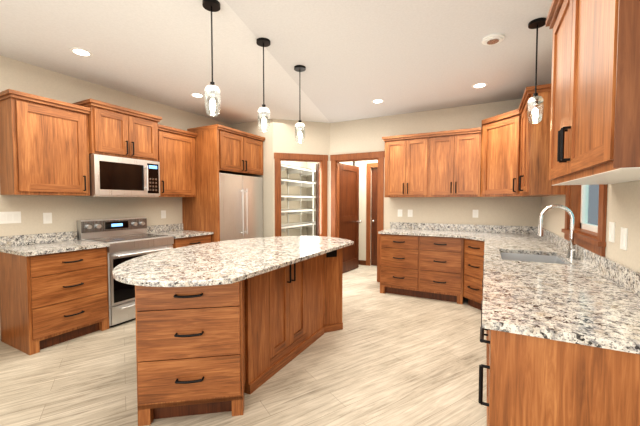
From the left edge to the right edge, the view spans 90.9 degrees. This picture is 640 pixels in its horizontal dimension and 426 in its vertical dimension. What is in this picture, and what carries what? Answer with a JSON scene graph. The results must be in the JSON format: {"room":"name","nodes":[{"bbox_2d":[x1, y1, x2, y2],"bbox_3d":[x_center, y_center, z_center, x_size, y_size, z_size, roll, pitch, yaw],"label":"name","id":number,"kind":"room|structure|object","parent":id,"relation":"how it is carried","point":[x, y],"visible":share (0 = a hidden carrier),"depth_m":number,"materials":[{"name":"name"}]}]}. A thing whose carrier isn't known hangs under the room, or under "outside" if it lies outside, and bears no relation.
{"room":"kitchen","nodes":[
{"label":"kitchen","id":0,"kind":"room"},
{"bbox_2d":[0,265,486,425],"bbox_3d":[-0.673,1.296,2.494,5.013,0.080,9.140,1,2,28],"label":"floor","id":1,"kind":"structure","parent":0,"point":[395,359],"depth_m":2.41,"materials":[{"name":"beige wood"}]},
{"bbox_2d":[0,247,108,354],"bbox_3d":[-2.631,0.793,3.160,0.666,0.877,0.658,1,2,28],"label":"base cabinet","id":2,"kind":"object","parent":1,"relation":"on","point":[47,300],"visible":1,"depth_m":2.93,"materials":[{"name":"brown wood"}]},
{"bbox_2d":[0,223,213,255],"bbox_3d":[-2.309,0.265,3.760,0.658,0.132,2.093,1,2,28],"label":"countertop","id":3,"kind":"structure","parent":2,"relation":"on","point":[45,243],"depth_m":3.22,"materials":[{"name":"stone"}]},
{"bbox_2d":[77,217,173,326],"bbox_3d":[-2.284,0.641,3.787,0.686,1.135,0.772,1,2,28],"label":"range","id":4,"kind":"object","parent":1,"relation":"on","point":[128,238],"visible":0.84,"depth_m":3.56,"materials":[{"name":"silver metal"}]},
{"bbox_2d":[172,234,210,247],"bbox_3d":[-1.966,0.747,4.423,0.666,0.877,0.631,1,2,28],"label":"base cabinet","id":5,"kind":"object","parent":1,"relation":"on","point":[187,241],"visible":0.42,"depth_m":4.22,"materials":[{"name":"brown wood"}]},
{"bbox_2d":[182,124,264,241],"bbox_3d":[-1.520,-0.058,5.123,0.776,2.435,1.070,1,2,28],"label":"cabinet","id":6,"kind":"object","parent":1,"relation":"on","point":[219,148],"visible":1,"depth_m":4.64,"materials":[{"name":"brown wood"}]},
{"bbox_2d":[219,173,262,240],"bbox_3d":[-1.507,0.276,5.148,0.782,1.765,0.995,1,2,28],"label":"fridge","id":7,"kind":"object","parent":6,"relation":"in","point":[241,196],"depth_m":4.92,"materials":[{"name":"silver metal"}]},
{"bbox_2d":[135,248,342,425],"bbox_3d":[-0.488,0.805,2.830,0.850,0.877,2.272,1,2,28],"label":"kitchen island","id":8,"kind":"object","parent":1,"relation":"on","point":[199,349],"visible":0.95,"depth_m":1.94,"materials":[{"name":"brown wood"}]},
{"bbox_2d":[112,236,353,286],"bbox_3d":[-0.653,0.346,2.929,1.330,0.032,2.440,1,2,28],"label":"island countertop","id":9,"kind":"structure","parent":8,"relation":"on","point":[229,261],"depth_m":2.33,"materials":[{"name":"stone"}]},
{"bbox_2d":[380,234,463,303],"bbox_3d":[1.503,0.740,4.613,1.113,0.877,0.666,1,2,28],"label":"base cabinet","id":10,"kind":"object","parent":1,"relation":"on","point":[430,267],"visible":0.99,"depth_m":4.33,"materials":[{"name":"brown wood"}]},
{"bbox_2d":[463,238,484,309],"bbox_3d":[2.341,0.761,4.042,0.894,0.877,0.896,1,2,28],"label":"base cabinet","id":11,"kind":"object","parent":1,"relation":"on","point":[473,249],"visible":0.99,"depth_m":3.93,"materials":[{"name":"brown wood"}]},
{"bbox_2d":[478,255,639,425],"bbox_3d":[1.562,0.824,2.316,0.664,0.877,2.878,1,2,28],"label":"base cabinet","id":12,"kind":"object","parent":1,"relation":"on","point":[532,381],"visible":0.45,"depth_m":1.08,"materials":[{"name":"brown wood"}]},
{"bbox_2d":[378,222,639,353],"bbox_3d":[1.166,0.390,3.011,2.026,0.326,3.790,1,2,28],"label":"countertop","id":13,"kind":"structure","parent":12,"relation":"on","point":[531,287],"depth_m":1.58,"materials":[{"name":"stone"}]},
{"bbox_2d":[538,204,575,258],"bbox_3d":[1.848,0.140,2.451,0.248,0.413,0.112,1,2,28],"label":"faucet","id":14,"kind":"object","parent":13,"relation":"on","point":[571,246],"visible":1,"depth_m":2.43,"materials":[{"name":"silver metal"}]},
{"bbox_2d":[0,0,552,124],"bbox_3d":[-0.673,-1.520,2.390,5.013,0.084,9.140,1,2,28],"label":"ceiling","id":15,"kind":"structure","parent":0,"point":[412,56],"depth_m":2.94,"materials":[{"name":"paint"}]},
{"bbox_2d":[69,47,92,56],"bbox_3d":[-2.224,-1.497,2.936,0.176,0.008,0.176,1,2,28],"label":"recessed light","id":16,"kind":"object","parent":15,"relation":"in","point":[78,51],"visible":1,"depth_m":2.93,"materials":[{"name":"white plastic"}]},
{"bbox_2d":[190,93,203,97],"bbox_3d":[-1.609,-1.541,4.126,0.176,0.008,0.176,1,2,28],"label":"recessed light","id":17,"kind":"object","parent":15,"relation":"in","point":[198,95],"visible":1,"depth_m":4.12,"materials":[{"name":"white plastic"}]},
{"bbox_2d":[202,0,219,107],"bbox_3d":[-0.763,-1.082,2.228,0.120,0.784,0.120,1,2,28],"label":"pendant light","id":18,"kind":"object","parent":15,"relation":"hanging from","point":[210,5],"visible":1,"depth_m":2.22,"materials":[{"name":"black metal"}]},
{"bbox_2d":[256,38,269,124],"bbox_3d":[-0.490,-1.101,2.745,0.120,0.784,0.120,1,2,28],"label":"pendant light","id":19,"kind":"object","parent":15,"relation":"hanging from","point":[263,42],"visible":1,"depth_m":2.73,"materials":[{"name":"black metal"}]},
{"bbox_2d":[294,65,305,137],"bbox_3d":[-0.209,-1.121,3.280,0.120,0.784,0.120,1,2,28],"label":"pendant light","id":20,"kind":"object","parent":15,"relation":"hanging from","point":[299,68],"visible":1,"depth_m":3.27,"materials":[{"name":"black metal"}]},
{"bbox_2d":[371,99,383,102],"bbox_3d":[0.803,-1.550,4.371,0.176,0.008,0.176,1,2,28],"label":"recessed light","id":21,"kind":"object","parent":15,"relation":"in","point":[376,100],"visible":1,"depth_m":4.37,"materials":[{"name":"white plastic"}]},
{"bbox_2d":[472,83,487,87],"bbox_3d":[1.913,-1.528,3.776,0.176,0.008,0.176,1,2,28],"label":"recessed light","id":22,"kind":"object","parent":15,"relation":"in","point":[478,85],"visible":1,"depth_m":3.77,"materials":[{"name":"white plastic"}]},
{"bbox_2d":[528,18,545,115],"bbox_3d":[1.684,-1.091,2.454,0.120,0.784,0.120,1,2,28],"label":"pendant light","id":23,"kind":"object","parent":15,"relation":"hanging from","point":[537,23],"visible":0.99,"depth_m":2.44,"materials":[{"name":"black metal"}]},
{"bbox_2d":[0,55,639,340],"bbox_3d":[-0.673,-0.113,2.442,5.013,2.740,9.140,1,2,28],"label":"wall","id":24,"kind":"structure","parent":0,"point":[281,135],"depth_m":4.52,"materials":[{"name":"paint"}]},
{"bbox_2d":[0,211,20,223],"bbox_3d":[-3.030,0.044,3.084,0.008,0.115,0.150,1,2,28],"label":"wall outlets","id":25,"kind":"object","parent":24,"relation":"attached to","point":[9,217],"depth_m":3.08,"materials":[{"name":"white plastic"}]},
{"bbox_2d":[0,89,90,195],"bbox_3d":[-2.763,-0.647,3.179,0.366,0.935,0.653,1,2,28],"label":"upper cabinet","id":26,"kind":"object","parent":24,"relation":"attached to","point":[44,142],"visible":1,"depth_m":3.04,"materials":[{"name":"brown wood"}]},
{"bbox_2d":[43,213,51,223],"bbox_3d":[-2.894,0.058,3.343,0.008,0.108,0.072,1,2,28],"label":"wall outlets","id":27,"kind":"object","parent":24,"relation":"attached to","point":[47,217],"depth_m":3.34,"materials":[{"name":"white plastic"}]},
{"bbox_2d":[72,99,161,161],"bbox_3d":[-2.406,-0.941,3.793,0.416,0.567,0.836,1,2,28],"label":"upper cabinet","id":28,"kind":"object","parent":24,"relation":"attached to","point":[114,130],"visible":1,"depth_m":3.64,"materials":[{"name":"brown wood"}]},
{"bbox_2d":[76,154,159,197],"bbox_3d":[-2.390,-0.422,3.804,0.441,0.461,0.768,1,2,28],"label":"microwave","id":29,"kind":"object","parent":28,"relation":"attached to","point":[110,176],"visible":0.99,"depth_m":3.65,"materials":[{"name":"silver metal"}]},
{"bbox_2d":[161,210,165,218],"bbox_3d":[-2.261,0.020,4.546,0.008,0.115,0.066,1,2,28],"label":"wall outlets","id":30,"kind":"object","parent":24,"relation":"attached to","point":[163,212],"depth_m":4.54,"materials":[{"name":"white plastic"}]},
{"bbox_2d":[157,124,197,196],"bbox_3d":[-2.099,-0.694,4.441,0.366,0.935,0.631,1,2,28],"label":"upper cabinet","id":31,"kind":"object","parent":24,"relation":"attached to","point":[176,147],"visible":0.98,"depth_m":4.36,"materials":[{"name":"brown wood"}]},
{"bbox_2d":[281,164,315,235],"bbox_3d":[-0.284,-0.131,6.226,1.012,1.700,1.837,1,2,28],"label":"pantry shelves","id":32,"kind":"object","parent":24,"relation":"attached to","point":[290,169],"visible":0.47,"depth_m":6.51,"materials":[{"name":"white wood"}]},
{"bbox_2d":[339,163,360,273],"bbox_3d":[0.584,0.100,6.028,0.213,2.028,0.760,1,2,28],"label":"hall door","id":33,"kind":"structure","parent":24,"relation":"in","point":[349,221],"depth_m":6.05,"materials":[{"name":"brown wood"}]},
{"bbox_2d":[359,260,365,264],"bbox_3d":[-0.673,1.207,2.490,4.773,0.100,8.900,1,2,28],"label":"baseboard","id":34,"kind":"structure","parent":24,"relation":"attached to","point":[361,262],"depth_m":6.67,"materials":[{"name":"brown wood"}]},
{"bbox_2d":[371,168,377,264],"bbox_3d":[1.443,0.086,6.423,0.810,2.028,0.214,1,2,28],"label":"hall door","id":35,"kind":"structure","parent":24,"relation":"in","point":[374,170],"depth_m":6.57,"materials":[{"name":"brown wood"}]},
{"bbox_2d":[398,209,401,216],"bbox_3d":[1.289,0.000,5.072,0.049,0.113,0.008,1,2,28],"label":"wall outlets","id":36,"kind":"object","parent":24,"relation":"attached to","point":[399,211],"depth_m":5.07,"materials":[{"name":"white plastic"}]},
{"bbox_2d":[382,132,429,197],"bbox_3d":[1.332,-0.700,4.820,0.688,0.920,0.366,1,2,28],"label":"upper cabinet","id":37,"kind":"object","parent":24,"relation":"attached to","point":[406,156],"visible":1,"depth_m":4.67,"materials":[{"name":"brown wood"}]},
{"bbox_2d":[408,210,412,216],"bbox_3d":[1.436,0.008,4.995,0.063,0.096,0.008,1,2,28],"label":"wall outlets","id":38,"kind":"object","parent":24,"relation":"attached to","point":[410,212],"depth_m":4.99,"materials":[{"name":"white plastic"}]},
{"bbox_2d":[274,151,607,281],"bbox_3d":[1.518,0.101,4.407,2.600,2.170,4.422,-2,3,-36],"label":"trim","id":39,"kind":"structure","parent":24,"relation":"attached to","point":[594,242],"depth_m":5.37,"materials":[{"name":"brown wood"}]},
{"bbox_2d":[429,127,480,196],"bbox_3d":[1.929,-0.689,4.506,0.658,0.920,0.366,1,2,28],"label":"upper cabinet","id":40,"kind":"object","parent":24,"relation":"attached to","point":[455,155],"visible":0.99,"depth_m":4.37,"materials":[{"name":"brown wood"}]},
{"bbox_2d":[473,210,477,217],"bbox_3d":[2.253,0.014,4.564,0.054,0.102,0.008,1,2,28],"label":"wall outlets","id":41,"kind":"object","parent":24,"relation":"attached to","point":[475,213],"depth_m":4.56,"materials":[{"name":"white plastic"}]},
{"bbox_2d":[480,109,543,196],"bbox_3d":[2.454,-0.718,4.015,0.719,1.015,0.743,1,2,28],"label":"upper cabinet","id":42,"kind":"object","parent":24,"relation":"attached to","point":[500,134],"visible":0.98,"depth_m":3.92,"materials":[{"name":"brown wood"}]},
{"bbox_2d":[518,84,565,195],"bbox_3d":[2.267,-0.690,3.255,0.342,1.015,0.773,1,2,28],"label":"upper cabinet","id":43,"kind":"object","parent":24,"relation":"attached to","point":[534,180],"visible":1,"depth_m":2.97,"materials":[{"name":"brown wood"}]},
{"bbox_2d":[580,185,597,232],"bbox_3d":[2.068,-0.318,2.325,0.040,0.924,0.824,1,2,28],"label":"window","id":44,"kind":"structure","parent":24,"relation":"in","point":[584,224],"depth_m":2.66,"materials":[{"name":"white plastic"}]},
{"bbox_2d":[545,0,639,184],"bbox_3d":[1.296,-0.674,1.408,0.342,1.042,1.220,1,2,28],"label":"upper cabinet","id":45,"kind":"object","parent":24,"relation":"attached to","point":[595,117],"visible":1,"depth_m":1.21,"materials":[{"name":"brown wood"}]},
{"bbox_2d":[609,222,614,242],"bbox_3d":[1.682,0.109,1.809,0.008,0.114,0.091,1,2,28],"label":"wall switches","id":46,"kind":"object","parent":24,"relation":"attached to","point":[611,224],"depth_m":1.81,"materials":[{"name":"white plastic"}]},
{"bbox_2d":[620,227,627,249],"bbox_3d":[1.599,0.135,1.653,0.008,0.114,0.093,1,2,28],"label":"wall switches","id":47,"kind":"object","parent":24,"relation":"attached to","point":[623,239],"depth_m":1.66,"materials":[{"name":"white plastic"}]},
{"bbox_2d":[482,33,503,44],"bbox_3d":[1.475,-1.475,2.686,0.170,0.034,0.170,1,2,28],"label":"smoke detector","id":48,"kind":"object","parent":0,"point":[492,39],"depth_m":2.65,"materials":[{"name":"white plastic"}]}
]}

